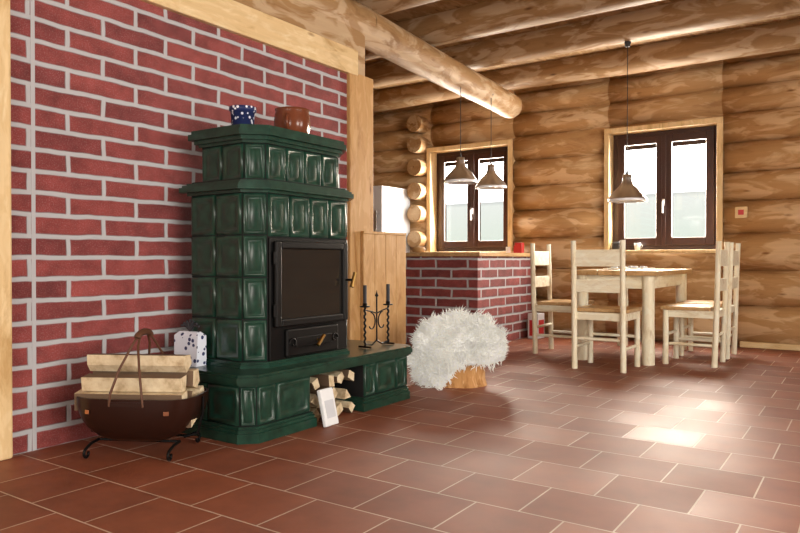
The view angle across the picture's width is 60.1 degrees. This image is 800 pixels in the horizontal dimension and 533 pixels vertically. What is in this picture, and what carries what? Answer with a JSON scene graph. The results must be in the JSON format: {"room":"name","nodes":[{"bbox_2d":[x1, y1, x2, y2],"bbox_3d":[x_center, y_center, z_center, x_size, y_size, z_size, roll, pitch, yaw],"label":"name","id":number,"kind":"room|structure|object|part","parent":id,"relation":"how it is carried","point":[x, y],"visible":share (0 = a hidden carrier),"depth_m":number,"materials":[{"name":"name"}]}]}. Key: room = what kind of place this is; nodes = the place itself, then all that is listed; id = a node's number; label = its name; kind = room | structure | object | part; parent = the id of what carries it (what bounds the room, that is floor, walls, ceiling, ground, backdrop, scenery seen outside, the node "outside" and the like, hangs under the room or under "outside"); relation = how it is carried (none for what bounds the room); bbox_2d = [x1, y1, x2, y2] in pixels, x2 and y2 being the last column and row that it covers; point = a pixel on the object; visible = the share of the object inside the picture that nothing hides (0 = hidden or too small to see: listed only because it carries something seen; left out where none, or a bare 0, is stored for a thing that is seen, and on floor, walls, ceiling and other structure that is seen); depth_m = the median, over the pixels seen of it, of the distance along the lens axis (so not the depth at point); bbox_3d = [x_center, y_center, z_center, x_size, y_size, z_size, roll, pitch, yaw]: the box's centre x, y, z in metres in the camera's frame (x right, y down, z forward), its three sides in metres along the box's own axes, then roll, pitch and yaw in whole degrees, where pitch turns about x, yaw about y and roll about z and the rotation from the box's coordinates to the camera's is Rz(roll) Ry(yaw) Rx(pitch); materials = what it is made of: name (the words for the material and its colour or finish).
{"room":"log cabin interior","nodes":[
{"label":"log cabin interior","id":0,"kind":"room"},
{"bbox_2d":[10,0,346,454],"bbox_3d":[-2.540,-0.263,1.881,0.162,2.190,7.460,0,1,34],"label":"brick wall","id":1,"kind":"structure","parent":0,"point":[107,96],"depth_m":3.38,"materials":[{"name":"red brick"}]},
{"bbox_2d":[0,333,799,532],"bbox_3d":[-0.395,0.852,2.985,11.200,0.060,11.680,0,1,34],"label":"floor","id":2,"kind":"structure","parent":0,"point":[684,444],"depth_m":2.86,"materials":[{"name":"tile"}]},
{"bbox_2d":[0,0,12,460],"bbox_3d":[-1.819,-0.261,2.755,0.049,2.170,0.515,0,1,34],"label":"wooden post","id":3,"kind":"object","parent":2,"relation":"on","point":[6,427],"depth_m":2.93,"materials":[{"name":"beige wood"}]},
{"bbox_2d":[74,328,208,461],"bbox_3d":[-1.136,0.546,3.075,0.556,0.543,0.347,0,1,6],"label":"carrier","id":4,"kind":"object","parent":2,"relation":"on","point":[139,397],"visible":1,"depth_m":2.97,"materials":[{"name":"brown metal"}]},
{"bbox_2d":[179,124,411,444],"bbox_3d":[-0.591,0.056,3.921,0.736,1.515,1.432,0,1,34],"label":"stove","id":5,"kind":"object","parent":2,"relation":"on","point":[270,279],"visible":0.95,"depth_m":3.48,"materials":[{"name":"green tile"}]},
{"bbox_2d":[174,319,205,366],"bbox_3d":[-1.056,0.381,3.484,0.160,0.231,0.070,0,1,28],"label":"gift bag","id":6,"kind":"object","parent":5,"relation":"on","point":[192,343],"visible":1,"depth_m":3.46,"materials":[{"name":"white paper"}]},
{"bbox_2d":[229,105,256,124],"bbox_3d":[-0.817,-0.762,3.595,0.140,0.125,0.140,0,1,34],"label":"pot","id":7,"kind":"object","parent":5,"relation":"on","point":[240,114],"visible":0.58,"depth_m":3.54,"materials":[{"name":"blue ceramic"}]},
{"bbox_2d":[274,106,310,133],"bbox_3d":[-0.603,-0.788,3.873,0.204,0.172,0.204,-1,1,-43],"label":"ceramic bowl","id":8,"kind":"object","parent":5,"relation":"on","point":[288,117],"visible":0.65,"depth_m":3.79,"materials":[{"name":"brown ceramic"}]},
{"bbox_2d":[358,284,393,347],"bbox_3d":[-0.143,0.299,4.241,0.090,0.376,0.304,0,1,34],"label":"candle holder","id":9,"kind":"object","parent":5,"relation":"on","point":[376,320],"visible":1,"depth_m":4.24,"materials":[{"name":"black metal"}]},
{"bbox_2d":[317,387,338,427],"bbox_3d":[-0.372,0.724,3.566,0.066,0.191,0.126,0,1,26],"label":"box","id":10,"kind":"object","parent":2,"relation":"on","point":[326,400],"visible":1,"depth_m":3.54,"materials":[{"name":"white cardboard"}]},
{"bbox_2d":[310,369,354,421],"bbox_3d":[-0.524,0.694,3.839,0.425,0.236,0.386,0,1,34],"label":"firewood","id":11,"kind":"object","parent":2,"relation":"on","point":[324,380],"visible":0.4,"depth_m":3.77,"materials":[{"name":"brown plant"}]},
{"bbox_2d":[347,73,372,339],"bbox_3d":[-0.357,-0.293,5.076,0.200,2.190,0.280,0,1,34],"label":"post","id":12,"kind":"object","parent":2,"relation":"on","point":[360,87],"visible":0.39,"depth_m":4.97,"materials":[{"name":"brown wood"}]},
{"bbox_2d":[361,231,406,343],"bbox_3d":[-0.117,0.271,5.224,0.032,1.060,0.555,0,1,34],"label":"panel","id":13,"kind":"object","parent":2,"relation":"on","point":[383,254],"visible":0.6,"depth_m":5.20,"materials":[{"name":"brown wood"}]},
{"bbox_2d":[373,185,409,252],"bbox_3d":[-0.305,-0.107,8.758,0.610,1.750,0.655,0,1,34],"label":"fridge","id":14,"kind":"object","parent":2,"relation":"on","point":[391,205],"visible":0.14,"depth_m":8.50,"materials":[{"name":"white metal"}]},
{"bbox_2d":[407,306,510,389],"bbox_3d":[0.403,0.588,4.753,0.551,0.434,0.556,0,1,34],"label":"stool","id":15,"kind":"object","parent":2,"relation":"on","point":[452,349],"visible":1,"depth_m":4.56,"materials":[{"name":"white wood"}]},
{"bbox_2d":[406,252,531,342],"bbox_3d":[0.640,0.316,7.542,1.245,0.925,1.420,0,1,34],"label":"counter","id":16,"kind":"object","parent":2,"relation":"on","point":[495,283],"depth_m":6.98,"materials":[{"name":"brick"},{"name":"wood"}]},
{"bbox_2d":[412,246,425,252],"bbox_3d":[0.191,-0.176,7.147,0.150,0.065,0.150,0,1,34],"label":"bread loaf","id":17,"kind":"object","parent":16,"relation":"on","point":[418,249],"visible":1,"depth_m":7.09,"materials":[{"name":"brown food"}]},
{"bbox_2d":[506,243,523,252],"bbox_3d":[1.287,-0.206,7.696,0.205,0.115,0.140,0,1,34],"label":"packets","id":18,"kind":"object","parent":16,"relation":"on","point":[519,247],"visible":0.82,"depth_m":7.61,"materials":[{"name":"red"}]},
{"bbox_2d":[528,313,543,338],"bbox_3d":[1.484,0.644,7.545,0.121,0.270,0.181,0,1,34],"label":"box","id":19,"kind":"object","parent":2,"relation":"on","point":[540,316],"visible":0.67,"depth_m":7.49,"materials":[{"name":"white paper"}]},
{"bbox_2d":[530,243,593,353],"bbox_3d":[1.484,0.290,6.346,0.455,1.001,0.440,0,1,34],"label":"chair","id":20,"kind":"object","parent":2,"relation":"on","point":[550,306],"visible":0.61,"depth_m":6.29,"materials":[{"name":"brown wood"}]},
{"bbox_2d":[571,240,641,372],"bbox_3d":[1.627,0.298,5.465,0.440,1.001,0.456,0,1,34],"label":"chair","id":21,"kind":"object","parent":2,"relation":"on","point":[622,313],"visible":1,"depth_m":5.33,"materials":[{"name":"brown wood"}]},
{"bbox_2d":[570,269,691,365],"bbox_3d":[2.114,0.409,6.245,0.716,0.765,1.340,0,1,34],"label":"table","id":22,"kind":"object","parent":2,"relation":"on","point":[646,280],"visible":0.74,"depth_m":5.73,"materials":[{"name":"brown wood"}]},
{"bbox_2d":[603,266,654,269],"bbox_3d":[2.045,0.011,6.167,0.350,0.030,0.400,0,1,34],"label":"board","id":23,"kind":"object","parent":22,"relation":"on","point":[629,267],"visible":0.84,"depth_m":6.03,"materials":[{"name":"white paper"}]},
{"bbox_2d":[660,241,729,367],"bbox_3d":[2.442,0.296,5.719,0.454,1.001,0.440,0,1,34],"label":"chair","id":24,"kind":"object","parent":2,"relation":"on","point":[676,310],"visible":1,"depth_m":5.62,"materials":[{"name":"brown wood"}]},
{"bbox_2d":[677,242,740,358],"bbox_3d":[2.769,0.292,6.198,0.456,1.001,0.440,0,1,34],"label":"chair","id":25,"kind":"object","parent":2,"relation":"on","point":[734,256],"visible":0.7,"depth_m":6.14,"materials":[{"name":"brown wood"}]},
{"bbox_2d":[354,0,799,112],"bbox_3d":[-0.478,-2.072,2.835,11.200,0.364,10.334,0,1,34],"label":"ceiling","id":26,"kind":"structure","parent":0,"point":[491,17],"depth_m":6.14,"materials":[{"name":"brown wood"}]},
{"bbox_2d":[298,0,521,117],"bbox_3d":[-1.712,-1.763,3.157,0.320,0.426,10.525,0,1,34],"label":"beam","id":27,"kind":"structure","parent":26,"relation":"attached to","point":[384,38],"depth_m":5.72,"materials":[{"name":"brown wood"}]},
{"bbox_2d":[444,87,476,184],"bbox_3d":[0.559,-1.240,6.380,0.311,0.940,0.311,0,1,34],"label":"pendant lamp","id":28,"kind":"object","parent":27,"relation":"hanging from","point":[460,175],"visible":0.98,"depth_m":6.33,"materials":[{"name":"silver metal"}]},
{"bbox_2d":[475,161,506,189],"bbox_3d":[0.898,-1.247,6.826,0.311,0.955,0.311,0,1,34],"label":"pendant lamp","id":29,"kind":"object","parent":27,"relation":"hanging from","point":[490,180],"visible":0.99,"depth_m":6.76,"materials":[{"name":"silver metal"}]},
{"bbox_2d":[365,0,799,90],"bbox_3d":[-0.395,-2.168,2.957,11.200,0.080,11.680,0,1,34],"label":"boards","id":30,"kind":"object","parent":26,"relation":"attached to","point":[439,6],"depth_m":6.22,"materials":[{"name":"brown wood"}]},
{"bbox_2d":[607,41,646,202],"bbox_3d":[1.984,-1.262,6.039,0.331,1.390,0.331,0,1,34],"label":"pendant lamp","id":31,"kind":"object","parent":26,"relation":"hanging from","point":[627,192],"visible":1,"depth_m":6.00,"materials":[{"name":"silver metal"}]},
{"bbox_2d":[373,49,799,345],"bbox_3d":[2.615,-0.865,7.398,11.200,3.345,0.570,0,1,34],"label":"wall","id":32,"kind":"structure","parent":0,"point":[557,134],"depth_m":7.34,"materials":[{"name":"brown wood"}]},
{"label":"outside","id":33,"kind":"structure","parent":0,"visible":0},
{"bbox_2d":[447,144,705,240],"bbox_3d":[2.088,-0.828,8.282,5.465,2.800,0.001,0,1,34],"label":"window panes","id":34,"kind":"structure","parent":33,"point":[689,161],"depth_m":7.80,"materials":[{"name":"glass"}]},
{"bbox_3d":[-0.423,-0.653,2.929,11.400,2.950,11.780,0,1,34],"label":"wall","id":35,"kind":"structure","parent":0,"visible":0},
{"bbox_2d":[140,0,364,75],"bbox_3d":[-2.475,-1.554,1.970,0.235,0.430,7.700,0,1,34],"label":"wooden beam","id":36,"kind":"structure","parent":35,"relation":"attached to","point":[293,27],"depth_m":4.39,"materials":[{"name":"beige wood"}]},
{"bbox_3d":[-2.475,-1.554,1.970,0.235,0.430,7.700,0,1,34],"label":"wall plate","id":37,"kind":"part","parent":36,"relation":"part of","materials":[{"name":"brown wood"}]},
{"bbox_2d":[423,139,514,252],"bbox_3d":[0.920,-0.823,8.578,1.220,1.345,0.445,0,1,34],"label":"kitchen window","id":38,"kind":"structure","parent":35,"relation":"in","point":[438,158],"depth_m":8.55,"materials":[{"name":"brown wood"}]},
{"bbox_2d":[604,117,723,252],"bbox_3d":[2.793,-0.811,7.305,1.220,1.345,0.445,0,1,34],"label":"window","id":39,"kind":"structure","parent":35,"relation":"in","point":[663,137],"depth_m":7.26,"materials":[{"name":"brown wood"}]},
{"bbox_2d":[612,242,619,248],"bbox_3d":[2.349,-0.222,7.494,0.100,0.090,0.080,0,1,34],"label":"pouch","id":40,"kind":"object","parent":39,"relation":"on","point":[615,245],"visible":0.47,"depth_m":7.46,"materials":[{"name":"grey"}]},
{"bbox_2d":[634,243,642,249],"bbox_3d":[2.527,-0.213,7.358,0.072,0.075,0.079,0,1,-17],"label":"cup","id":41,"kind":"object","parent":39,"relation":"on","point":[637,246],"visible":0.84,"depth_m":7.34,"materials":[{"name":"white ceramic"}]},
{"bbox_2d":[735,206,747,217],"bbox_3d":[3.336,-0.529,6.763,0.110,0.110,0.056,0,1,34],"label":"switch","id":42,"kind":"object","parent":35,"relation":"attached to","point":[740,212],"visible":1,"depth_m":6.74,"materials":[{"name":"brown wood"}]},
{"bbox_2d":[740,341,799,350],"bbox_3d":[5.255,0.771,5.471,4.650,0.055,0.055,0,1,34],"label":"baseboard","id":43,"kind":"structure","parent":35,"relation":"attached to","point":[795,347],"depth_m":6.61,"materials":[{"name":"brown wood"}]}
]}

